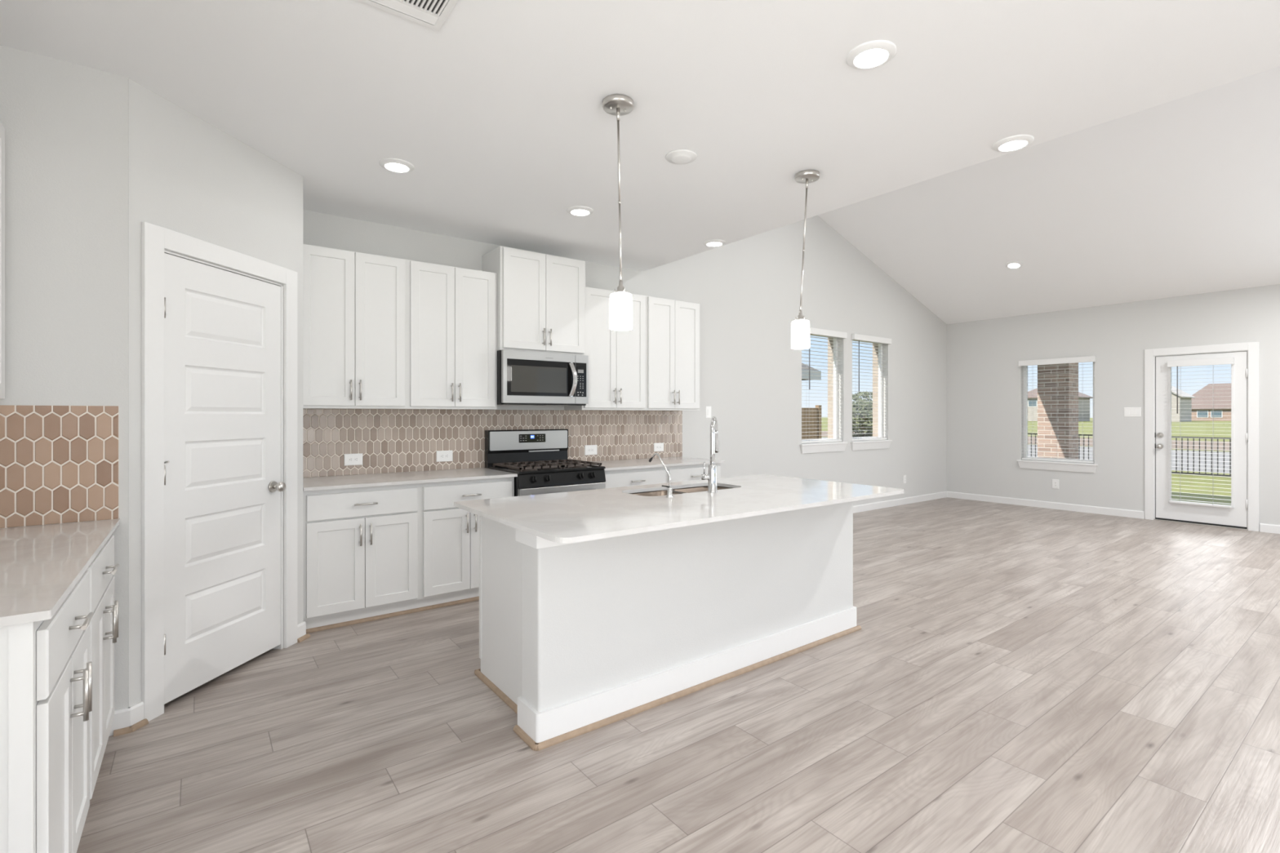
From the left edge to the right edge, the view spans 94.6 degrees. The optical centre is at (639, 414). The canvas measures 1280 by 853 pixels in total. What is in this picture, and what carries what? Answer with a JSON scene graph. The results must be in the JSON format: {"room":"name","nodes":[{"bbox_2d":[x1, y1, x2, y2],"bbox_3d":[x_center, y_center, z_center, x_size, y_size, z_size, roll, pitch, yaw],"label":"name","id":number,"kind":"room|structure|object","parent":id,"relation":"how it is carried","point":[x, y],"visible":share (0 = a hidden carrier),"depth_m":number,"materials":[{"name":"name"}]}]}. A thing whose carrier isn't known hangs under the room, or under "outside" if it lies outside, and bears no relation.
{"room":"open-plan kitchen","nodes":[
{"label":"open-plan kitchen","id":0,"kind":"room"},
{"bbox_2d":[0,44,128,711],"bbox_3d":[-2.450,-0.045,2.314,0.684,2.776,0.100,0,0,-37],"label":"wall","id":1,"kind":"structure","parent":0,"point":[65,124],"depth_m":2.37,"materials":[{"name":"paint"}]},
{"bbox_2d":[113,725,132,737],"bbox_3d":[-2.145,1.313,2.451,0.057,0.020,0.018,0,0,-37],"label":"trim","id":2,"kind":"structure","parent":1,"relation":"attached to","point":[124,731],"depth_m":2.45,"materials":[{"name":"brown wood"}]},
{"bbox_2d":[109,701,143,736],"bbox_3d":[-2.159,1.276,2.486,0.116,0.095,0.055,0,0,-37],"label":"baseboard","id":3,"kind":"structure","parent":1,"relation":"attached to","point":[122,717],"depth_m":2.47,"materials":[{"name":"paint"}]},
{"bbox_2d":[128,718,148,732],"bbox_3d":[-2.119,1.313,2.498,0.018,0.020,0.070,0,0,8],"label":"trim","id":4,"kind":"structure","parent":1,"relation":"attached to","point":[143,722],"depth_m":2.50,"materials":[{"name":"brown wood"}]},
{"bbox_2d":[128,77,302,707],"bbox_3d":[-2.126,-0.045,2.999,0.110,2.776,1.035,0,0,8],"label":"wall","id":5,"kind":"structure","parent":0,"point":[187,175],"depth_m":2.77,"materials":[{"name":"paint"}]},
{"bbox_2d":[141,221,297,721],"bbox_3d":[-2.095,0.247,2.987,0.175,2.153,0.913,0,0,8],"label":"door","id":6,"kind":"structure","parent":5,"relation":"in","point":[219,344],"depth_m":2.88,"materials":[{"name":"paint"}]},
{"bbox_2d":[297,621,306,638],"bbox_3d":[-1.995,1.276,3.471,0.014,0.095,0.076,0,0,8],"label":"baseboard","id":7,"kind":"structure","parent":5,"relation":"attached to","point":[301,628],"depth_m":3.47,"materials":[{"name":"paint"}]},
{"bbox_2d":[297,633,310,642],"bbox_3d":[-1.978,1.313,3.475,0.018,0.020,0.090,0,0,8],"label":"trim","id":8,"kind":"structure","parent":5,"relation":"attached to","point":[300,639],"depth_m":3.47,"materials":[{"name":"brown wood"}]},
{"bbox_2d":[302,209,946,506],"bbox_3d":[0.662,-1.048,6.384,10.802,4.783,0.130,0,0,-37],"label":"wall","id":9,"kind":"structure","parent":0,"point":[747,291],"depth_m":7.07,"materials":[{"name":"paint"}]},
{"bbox_2d":[302,244,407,408],"bbox_3d":[-2.001,-0.571,4.085,0.687,1.059,0.362,0,0,-37],"label":"upper cabinet","id":10,"kind":"object","parent":9,"relation":"attached to","point":[355,304],"visible":0.95,"depth_m":3.97,"materials":[{"name":"paint"}]},
{"bbox_2d":[407,259,497,409],"bbox_3d":[-1.457,-0.571,4.492,0.672,1.059,0.362,0,0,-37],"label":"upper cabinet","id":11,"kind":"object","parent":9,"relation":"attached to","point":[452,311],"visible":1,"depth_m":4.36,"materials":[{"name":"paint"}]},
{"bbox_2d":[302,408,682,477],"bbox_3d":[-0.972,0.196,5.074,3.520,0.474,0.011,0,0,-37],"label":"tile backsplash","id":12,"kind":"structure","parent":9,"relation":"attached to","point":[388,440],"depth_m":4.66,"materials":[{"name":"tile"}]},
{"bbox_2d":[344,453,362,466],"bbox_3d":[-2.061,0.323,4.252,0.122,0.084,0.007,0,0,-37],"label":"power outlet","id":13,"kind":"object","parent":12,"relation":"attached to","point":[349,459],"visible":1,"depth_m":4.25,"materials":[{"name":"white plastic"}]},
{"bbox_2d":[435,450,453,462],"bbox_3d":[-1.536,0.326,4.645,0.128,0.086,0.007,0,0,-37],"label":"power outlet","id":14,"kind":"object","parent":12,"relation":"attached to","point":[441,455],"visible":1,"depth_m":4.64,"materials":[{"name":"white plastic"}]},
{"bbox_2d":[584,444,597,455],"bbox_3d":[-0.452,0.327,5.455,0.135,0.092,0.007,0,0,-37],"label":"power outlet","id":15,"kind":"object","parent":12,"relation":"attached to","point":[589,450],"visible":1,"depth_m":5.45,"materials":[{"name":"white plastic"}]},
{"bbox_2d":[653,442,663,451],"bbox_3d":[0.190,0.327,5.934,0.124,0.084,0.007,0,0,-37],"label":"power outlet","id":16,"kind":"object","parent":12,"relation":"attached to","point":[657,446],"visible":1,"depth_m":5.93,"materials":[{"name":"white plastic"}]},
{"bbox_2d":[481,245,585,355],"bbox_3d":[-0.861,-0.898,4.899,0.765,0.800,0.422,0,0,-37],"label":"upper cabinet","id":17,"kind":"object","parent":9,"relation":"attached to","point":[541,297],"visible":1,"depth_m":4.73,"materials":[{"name":"paint"}]},
{"bbox_2d":[497,349,588,405],"bbox_3d":[-0.845,-0.287,4.876,0.760,0.420,0.462,0,0,-37],"label":"microwave oven","id":18,"kind":"object","parent":17,"relation":"attached to","point":[524,378],"visible":0.98,"depth_m":4.71,"materials":[{"name":"silver metal"}]},
{"bbox_2d":[564,286,645,410],"bbox_3d":[-0.296,-0.571,5.359,0.687,1.059,0.362,0,0,-37],"label":"upper cabinet","id":19,"kind":"object","parent":9,"relation":"attached to","point":[616,358],"visible":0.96,"depth_m":5.21,"materials":[{"name":"paint"}]},
{"bbox_2d":[645,295,699,410],"bbox_3d":[0.248,-0.571,5.766,0.672,1.059,0.362,0,0,-37],"label":"upper cabinet","id":20,"kind":"object","parent":9,"relation":"attached to","point":[672,326],"visible":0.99,"depth_m":5.63,"materials":[{"name":"paint"}]},
{"bbox_2d":[705,406,711,417],"bbox_3d":[0.739,-0.026,6.354,0.080,0.125,0.008,0,0,-37],"label":"light switch","id":21,"kind":"object","parent":9,"relation":"attached to","point":[708,409],"visible":1,"depth_m":6.34,"materials":[{"name":"white plastic"}]},
{"bbox_2d":[800,334,847,453],"bbox_3d":[2.319,-0.292,7.597,0.950,1.544,0.166,0,0,-37],"label":"window","id":22,"kind":"structure","parent":9,"relation":"in","point":[812,447],"depth_m":7.74,"materials":[{"name":"white plastic"}]},
{"bbox_2d":[801,327,847,443],"bbox_3d":[2.342,-0.365,7.566,0.904,1.439,0.103,0,0,-37],"label":"window blind","id":23,"kind":"object","parent":22,"relation":"attached to","point":[816,331],"visible":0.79,"depth_m":7.59,"materials":[{"name":"white plastic"}]},
{"bbox_2d":[850,340,892,450],"bbox_3d":[3.176,-0.292,8.237,0.960,1.544,0.166,0,0,-37],"label":"window","id":24,"kind":"structure","parent":9,"relation":"in","point":[866,444],"depth_m":8.41,"materials":[{"name":"white plastic"}]},
{"bbox_2d":[851,333,891,440],"bbox_3d":[3.199,-0.365,8.206,0.914,1.439,0.103,0,0,-37],"label":"window blind","id":25,"kind":"object","parent":24,"relation":"attached to","point":[858,337],"visible":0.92,"depth_m":8.16,"materials":[{"name":"white plastic"}]},
{"bbox_2d":[853,491,946,513],"bbox_3d":[2.684,1.276,7.804,5.602,0.095,0.014,0,0,-37],"label":"baseboard","id":26,"kind":"structure","parent":9,"relation":"attached to","point":[872,506],"depth_m":8.59,"materials":[{"name":"paint"}]},
{"bbox_2d":[903,475,906,483],"bbox_3d":[3.913,0.956,8.727,0.075,0.120,0.007,0,0,-37],"label":"power outlet","id":27,"kind":"object","parent":9,"relation":"attached to","point":[904,476],"visible":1,"depth_m":8.72,"materials":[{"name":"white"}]},
{"bbox_2d":[0,0,1279,271],"bbox_3d":[0.587,-1.473,1.270,4.561,0.120,7.992,0,0,-37],"label":"ceiling","id":28,"kind":"structure","parent":0,"point":[499,116],"depth_m":2.56,"materials":[{"name":"paint"}]},
{"bbox_2d":[379,158,414,173],"bbox_3d":[-1.376,-1.404,3.345,0.184,0.018,0.184,0,0,-37],"label":"recessed light","id":29,"kind":"object","parent":28,"relation":"in","point":[395,165],"visible":1,"depth_m":3.32,"materials":[{"name":"paint"}]},
{"bbox_2d":[357,0,458,31],"bbox_3d":[-0.769,-1.408,1.965,0.298,0.010,0.294,0,0,-37],"label":"ceiling vent","id":30,"kind":"object","parent":28,"relation":"in","point":[432,14],"visible":1,"depth_m":2.05,"materials":[{"name":"metal"}]},
{"bbox_2d":[566,205,593,216],"bbox_3d":[-0.414,-1.404,4.088,0.184,0.018,0.184,0,0,-37],"label":"recessed light","id":31,"kind":"object","parent":28,"relation":"in","point":[580,211],"visible":1,"depth_m":4.05,"materials":[{"name":"paint"}]},
{"bbox_2d":[602,93,633,330],"bbox_3d":[-0.099,-0.900,2.672,0.142,1.023,0.142,0,0,-37],"label":"pendant light","id":32,"kind":"object","parent":28,"relation":"hanging from","point":[616,104],"visible":1,"depth_m":2.65,"materials":[{"name":"white glass"}]},
{"bbox_2d":[613,280,627,292],"bbox_3d":[-0.086,-0.580,2.682,0.062,0.062,0.062,0,0,-37],"label":"socket","id":33,"kind":"object","parent":32,"relation":"attached to","point":[620,288],"depth_m":2.67,"materials":[{"name":"silver metal"}]},
{"bbox_2d":[665,149,697,164],"bbox_3d":[0.226,-1.400,3.230,0.176,0.023,0.176,0,0,-37],"label":"smoke detector","id":34,"kind":"object","parent":28,"relation":"attached to","point":[678,156],"visible":1,"depth_m":3.20,"materials":[{"name":"paint"}]},
{"bbox_2d":[702,239,725,246],"bbox_3d":[0.610,-1.404,4.850,0.184,0.018,0.184,0,0,-37],"label":"recessed light","id":35,"kind":"object","parent":28,"relation":"in","point":[713,242],"visible":1,"depth_m":4.81,"materials":[{"name":"paint"}]},
{"bbox_2d":[791,169,819,349],"bbox_3d":[0.966,-0.899,3.462,0.186,1.025,0.142,0,0,-37],"label":"pendant light","id":36,"kind":"object","parent":28,"relation":"hanging from","point":[800,330],"visible":1,"depth_m":3.42,"materials":[{"name":"silver metal"}]},
{"bbox_2d":[795,310,805,319],"bbox_3d":[0.934,-0.578,3.438,0.062,0.062,0.062,0,0,-37],"label":"socket","id":37,"kind":"object","parent":36,"relation":"attached to","point":[800,317],"depth_m":3.42,"materials":[{"name":"silver metal"}]},
{"bbox_2d":[846,40,896,69],"bbox_3d":[0.907,-1.404,2.319,0.184,0.018,0.184,0,0,-37],"label":"recessed light","id":38,"kind":"object","parent":28,"relation":"in","point":[876,53],"visible":1,"depth_m":2.30,"materials":[{"name":"paint"}]},
{"bbox_2d":[992,134,1034,151],"bbox_3d":[1.939,-1.404,3.072,0.184,0.018,0.184,0,0,-37],"label":"recessed light","id":39,"kind":"object","parent":28,"relation":"in","point":[1013,143],"visible":1,"depth_m":3.05,"materials":[{"name":"paint"}]},
{"bbox_2d":[76,497,1279,852],"bbox_3d":[3.131,1.323,3.196,10.722,0.001,7.972,0,0,-37],"label":"floor","id":40,"kind":"structure","parent":0,"point":[1014,678],"depth_m":2.47,"materials":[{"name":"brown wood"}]},
{"bbox_2d":[0,570,93,852],"bbox_3d":[-1.771,0.889,1.405,0.683,0.870,0.682,0,0,-37],"label":"base cabinet","id":41,"kind":"object","parent":40,"relation":"on","point":[46,667],"visible":0.94,"depth_m":1.33,"materials":[{"name":"paint"}]},
{"bbox_2d":[0,519,119,626],"bbox_3d":[-1.999,0.444,1.689,0.657,0.020,1.438,0,0,-37],"label":"countertop","id":42,"kind":"structure","parent":41,"relation":"on","point":[41,565],"depth_m":1.72,"materials":[{"name":"white stone"}]},
{"bbox_2d":[86,534,119,799],"bbox_3d":[-2.178,0.889,1.949,0.683,0.870,0.678,0,0,-37],"label":"base cabinet","id":43,"kind":"object","parent":40,"relation":"on","point":[104,624],"visible":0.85,"depth_m":2.08,"materials":[{"name":"paint"}]},
{"bbox_2d":[302,483,419,633],"bbox_3d":[-1.912,0.889,3.967,0.688,0.870,0.657,0,0,-37],"label":"base cabinet","id":44,"kind":"object","parent":40,"relation":"on","point":[361,545],"visible":0.95,"depth_m":3.71,"materials":[{"name":"paint"}]},
{"bbox_2d":[417,476,514,611],"bbox_3d":[-1.365,0.889,4.377,0.679,0.870,0.657,0,0,-37],"label":"base cabinet","id":45,"kind":"object","parent":40,"relation":"on","point":[449,535],"visible":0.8,"depth_m":4.07,"materials":[{"name":"paint"}]},
{"bbox_2d":[302,467,517,491],"bbox_3d":[-1.639,0.444,4.175,1.373,0.020,0.652,0,0,-37],"label":"countertop","id":46,"kind":"structure","parent":45,"relation":"on","point":[314,483],"depth_m":4.05,"materials":[{"name":"white stone"}]},
{"bbox_2d":[484,428,605,496],"bbox_3d":[-0.759,0.711,4.775,0.751,1.166,0.722,0,0,-37],"label":"gas range","id":47,"kind":"object","parent":40,"relation":"on","point":[540,462],"visible":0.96,"depth_m":4.79,"materials":[{"name":"black metal"}]},
{"bbox_2d":[488,463,605,474],"bbox_3d":[-0.748,0.425,4.760,0.751,0.018,0.560,0,0,-37],"label":"cooktop","id":48,"kind":"object","parent":47,"relation":"in","point":[573,468],"depth_m":4.60,"materials":[{"name":"black metal"}]},
{"bbox_2d":[603,466,666,488],"bbox_3d":[-0.205,0.889,5.243,0.680,0.870,0.657,0,0,-37],"label":"base cabinet","id":49,"kind":"object","parent":40,"relation":"on","point":[656,475],"visible":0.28,"depth_m":5.00,"materials":[{"name":"paint"}]},
{"bbox_2d":[579,456,724,471],"bbox_3d":[0.065,0.444,5.448,1.370,0.020,0.652,0,0,-37],"label":"countertop","id":50,"kind":"structure","parent":49,"relation":"on","point":[680,460],"depth_m":5.37,"materials":[{"name":"white stone"}]},
{"bbox_2d":[474,500,861,751],"bbox_3d":[0.225,0.889,3.318,2.220,0.870,0.844,0,0,-37],"label":"kitchen island","id":51,"kind":"object","parent":40,"relation":"on","point":[578,638],"visible":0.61,"depth_m":2.77,"materials":[{"name":"paint"}]},
{"bbox_2d":[453,474,903,543],"bbox_3d":[0.312,0.444,3.179,2.283,0.020,1.090,0,0,-37],"label":"island countertop","id":52,"kind":"structure","parent":51,"relation":"on","point":[578,516],"depth_m":2.87,"materials":[{"name":"white stone"}]},
{"bbox_2d":[648,453,674,497],"bbox_3d":[0.110,0.320,3.169,0.044,0.227,0.199,0,0,-37],"label":"water dispenser","id":53,"kind":"object","parent":52,"relation":"on","point":[669,491],"visible":1,"depth_m":3.10,"materials":[{"name":"silver metal"}]},
{"bbox_2d":[628,485,730,496],"bbox_3d":[0.254,0.548,3.452,0.822,0.188,0.375,0,0,-37],"label":"sink","id":54,"kind":"object","parent":52,"relation":"in","point":[696,489],"visible":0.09,"depth_m":3.56,"materials":[{"name":"silver metal"}]},
{"bbox_2d":[701,416,719,493],"bbox_3d":[0.428,0.222,3.392,0.090,0.423,0.262,0,0,25],"label":"kitchen faucet","id":55,"kind":"object","parent":52,"relation":"on","point":[711,477],"visible":1,"depth_m":3.29,"materials":[{"name":"silver metal"}]},
{"bbox_2d":[666,462,720,483],"bbox_3d":[0.337,0.889,5.648,0.672,0.870,0.657,0,0,-37],"label":"base cabinet","id":56,"kind":"object","parent":40,"relation":"on","point":[693,472],"visible":0.2,"depth_m":5.36,"materials":[{"name":"paint"}]},
{"bbox_2d":[827,337,877,439],"bbox_3d":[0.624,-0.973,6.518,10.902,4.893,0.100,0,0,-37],"label":"column","id":57,"kind":"structure","parent":0,"point":[874,379],"depth_m":8.01,"materials":[{"name":"beige brick"}]},
{"bbox_2d":[817,66,1279,324],"bbox_3d":[4.914,-2.485,4.503,6.242,2.150,7.992,0,0,-37],"label":"vault","id":58,"kind":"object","parent":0,"point":[1180,197],"visible":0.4,"depth_m":6.33,"materials":[{"name":"paint"}]},
{"bbox_2d":[1005,261,1022,268],"bbox_3d":[4.723,-1.889,7.461,0.176,0.064,0.184,0,0,-33],"label":"recessed light","id":59,"kind":"object","parent":58,"relation":"attached to","point":[1012,264],"visible":1,"depth_m":7.44,"materials":[{"name":"paint"}]},
{"bbox_2d":[946,284,1279,531],"bbox_3d":[7.326,-0.069,6.380,0.130,2.825,8.113,0,0,-37],"label":"wall","id":60,"kind":"structure","parent":0,"point":[985,377],"depth_m":7.89,"materials":[{"name":"paint"}]},
{"bbox_2d":[946,491,1144,519],"bbox_3d":[5.659,1.276,8.491,0.014,0.095,2.476,0,0,-37],"label":"baseboard","id":61,"kind":"structure","parent":60,"relation":"attached to","point":[1062,506],"depth_m":8.30,"materials":[{"name":"paint"}]},
{"bbox_2d":[1052,479,1058,488],"bbox_3d":[5.822,0.972,8.279,0.007,0.130,0.080,0,0,-37],"label":"power outlet","id":62,"kind":"object","parent":60,"relation":"attached to","point":[1055,482],"visible":1,"depth_m":8.28,"materials":[{"name":"white plastic"}]},
{"bbox_2d":[1017,361,1097,472],"bbox_3d":[5.864,0.007,8.304,0.166,1.544,0.965,0,0,-37],"label":"window","id":63,"kind":"structure","parent":60,"relation":"in","point":[1023,464],"depth_m":8.34,"materials":[{"name":"white plastic"}]},
{"bbox_2d":[1018,355,1095,463],"bbox_3d":[5.831,-0.065,8.280,0.099,1.439,0.919,0,0,-37],"label":"window blind","id":64,"kind":"object","parent":63,"relation":"attached to","point":[1090,358],"visible":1,"depth_m":8.20,"materials":[{"name":"white plastic"}]},
{"bbox_2d":[1124,407,1141,417],"bbox_3d":[6.330,-0.034,7.597,0.009,0.120,0.172,0,0,-37],"label":"light switch","id":65,"kind":"object","parent":60,"relation":"attached to","point":[1128,411],"visible":1,"depth_m":7.59,"materials":[{"name":"white plastic"}]},
{"bbox_2d":[1144,342,1258,531],"bbox_3d":[6.742,0.249,7.118,0.201,2.151,1.007,0,0,-37],"label":"door","id":66,"kind":"structure","parent":60,"relation":"in","point":[1243,514],"depth_m":7.03,"materials":[{"name":"paint"}]},
{"bbox_2d":[1166,357,1234,508],"bbox_3d":[6.694,0.210,7.068,0.068,1.746,0.590,0,0,-37],"label":"window blind","id":67,"kind":"object","parent":66,"relation":"attached to","point":[1223,361],"visible":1,"depth_m":7.07,"materials":[{"name":"white plastic"}]},
{"bbox_2d":[1259,523,1279,533],"bbox_3d":[8.315,1.276,4.937,0.014,0.095,4.356,0,0,-37],"label":"baseboard","id":68,"kind":"structure","parent":60,"relation":"attached to","point":[1269,528],"depth_m":6.62,"materials":[{"name":"paint"}]},
{"bbox_3d":[-1.185,-0.050,-0.060,0.130,2.786,7.982,0,0,-37],"label":"wall","id":69,"kind":"structure","parent":0,"visible":0},
{"bbox_2d":[0,121,4,399],"bbox_3d":[-2.312,-0.571,1.863,0.365,1.059,0.752,0,0,-37],"label":"upper cabinet","id":70,"kind":"object","parent":69,"relation":"attached to","point":[2,127],"visible":1,"depth_m":2.21,"materials":[{"name":"paint"}]},
{"bbox_2d":[0,404,118,528],"bbox_3d":[-2.429,0.199,2.260,0.653,0.470,0.010,0,0,-37],"label":"tile backsplash","id":71,"kind":"structure","parent":69,"relation":"attached to","point":[59,464],"depth_m":2.34,"materials":[{"name":"tile"}]},
{"label":"outside","id":72,"kind":"structure","parent":0,"visible":0},
{"bbox_2d":[821,417,1231,505],"bbox_3d":[90.189,1.723,104.838,390.000,0.500,380.000,0,0,-37],"label":"lawn","id":73,"kind":"structure","parent":72,"point":[1185,426],"depth_m":15.35,"materials":[{"name":"green plant"}]},
{"bbox_2d":[801,404,821,439],"bbox_3d":[1.495,0.633,11.122,6.110,1.680,0.090,0,0,-37],"label":"fence","id":74,"kind":"object","parent":73,"relation":"on","point":[806,419],"visible":0.05,"depth_m":12.74,"materials":[{"name":"brown wood"}]},
{"bbox_2d":[801,363,821,380],"bbox_3d":[-2.810,-0.977,18.479,14.820,4.900,9.230,0,0,-37],"label":"house","id":75,"kind":"structure","parent":73,"relation":"on","point":[806,377],"depth_m":19.01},
{"bbox_2d":[852,400,872,437],"bbox_3d":[8.554,0.459,22.506,2.377,2.049,2.418,0,0,-37],"label":"tree","id":76,"kind":"object","parent":73,"relation":"on","point":[868,433],"visible":0.21,"depth_m":21.87,"materials":[{"name":"green plant"}]},
{"bbox_2d":[852,390,872,433],"bbox_3d":[10.534,0.171,27.357,3.175,2.622,3.076,0,0,-37],"label":"tree","id":77,"kind":"object","parent":73,"relation":"on","point":[865,394],"visible":0.17,"depth_m":26.93,"materials":[{"name":"green plant"}]},
{"bbox_2d":[1027,388,1093,421],"bbox_3d":[93.742,-2.726,134.331,12.000,8.400,12.000,0,0,-37],"label":"house","id":78,"kind":"structure","parent":73,"relation":"on","point":[1033,395],"depth_m":132.32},
{"bbox_2d":[1027,433,1231,476],"bbox_3d":[14.264,0.989,13.154,0.060,0.970,10.160,0,0,-37],"label":"metal fence","id":79,"kind":"object","parent":73,"relation":"on","point":[1088,435],"visible":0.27,"depth_m":14.29,"materials":[{"name":"black metal"}]},
{"bbox_2d":[1171,386,1195,422],"bbox_3d":[111.468,-2.677,126.479,11.000,8.300,9.000,0,0,-37],"label":"house","id":80,"kind":"structure","parent":73,"relation":"on","point":[1186,406],"depth_m":122.05,"materials":[{"name":"white"}]},
{"bbox_2d":[1191,382,1231,421],"bbox_3d":[140.657,-3.026,142.547,13.000,9.000,16.000,0,0,-37],"label":"house","id":81,"kind":"structure","parent":73,"relation":"on","point":[1199,412],"depth_m":140.80,"materials":[{"name":"brown brick"}]},
{"bbox_3d":[8.180,1.439,7.516,2.598,0.170,7.250,0,0,-37],"label":"patio slab","id":82,"kind":"object","parent":73,"relation":"on","visible":0},
{"bbox_2d":[1037,362,1078,459],"bbox_3d":[7.302,0.069,10.326,0.500,2.910,0.500,0,0,-37],"label":"brick column","id":83,"kind":"structure","parent":82,"relation":"on","point":[1066,401],"depth_m":10.17,"materials":[{"name":"brick"}]},
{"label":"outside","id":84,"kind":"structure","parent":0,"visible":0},
{"bbox_2d":[821,431,1229,450],"bbox_3d":[13.486,1.467,47.526,11.500,0.012,380.000,0,0,-37],"label":"soil","id":85,"kind":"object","parent":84,"point":[824,433],"depth_m":29.81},
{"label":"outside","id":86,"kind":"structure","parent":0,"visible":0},
{"bbox_2d":[821,437,1229,473],"bbox_3d":[3.312,1.467,39.924,11.900,0.012,380.000,0,0,-37],"label":"path","id":87,"kind":"structure","parent":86,"point":[1086,448],"depth_m":19.78,"materials":[{"name":"concrete"}]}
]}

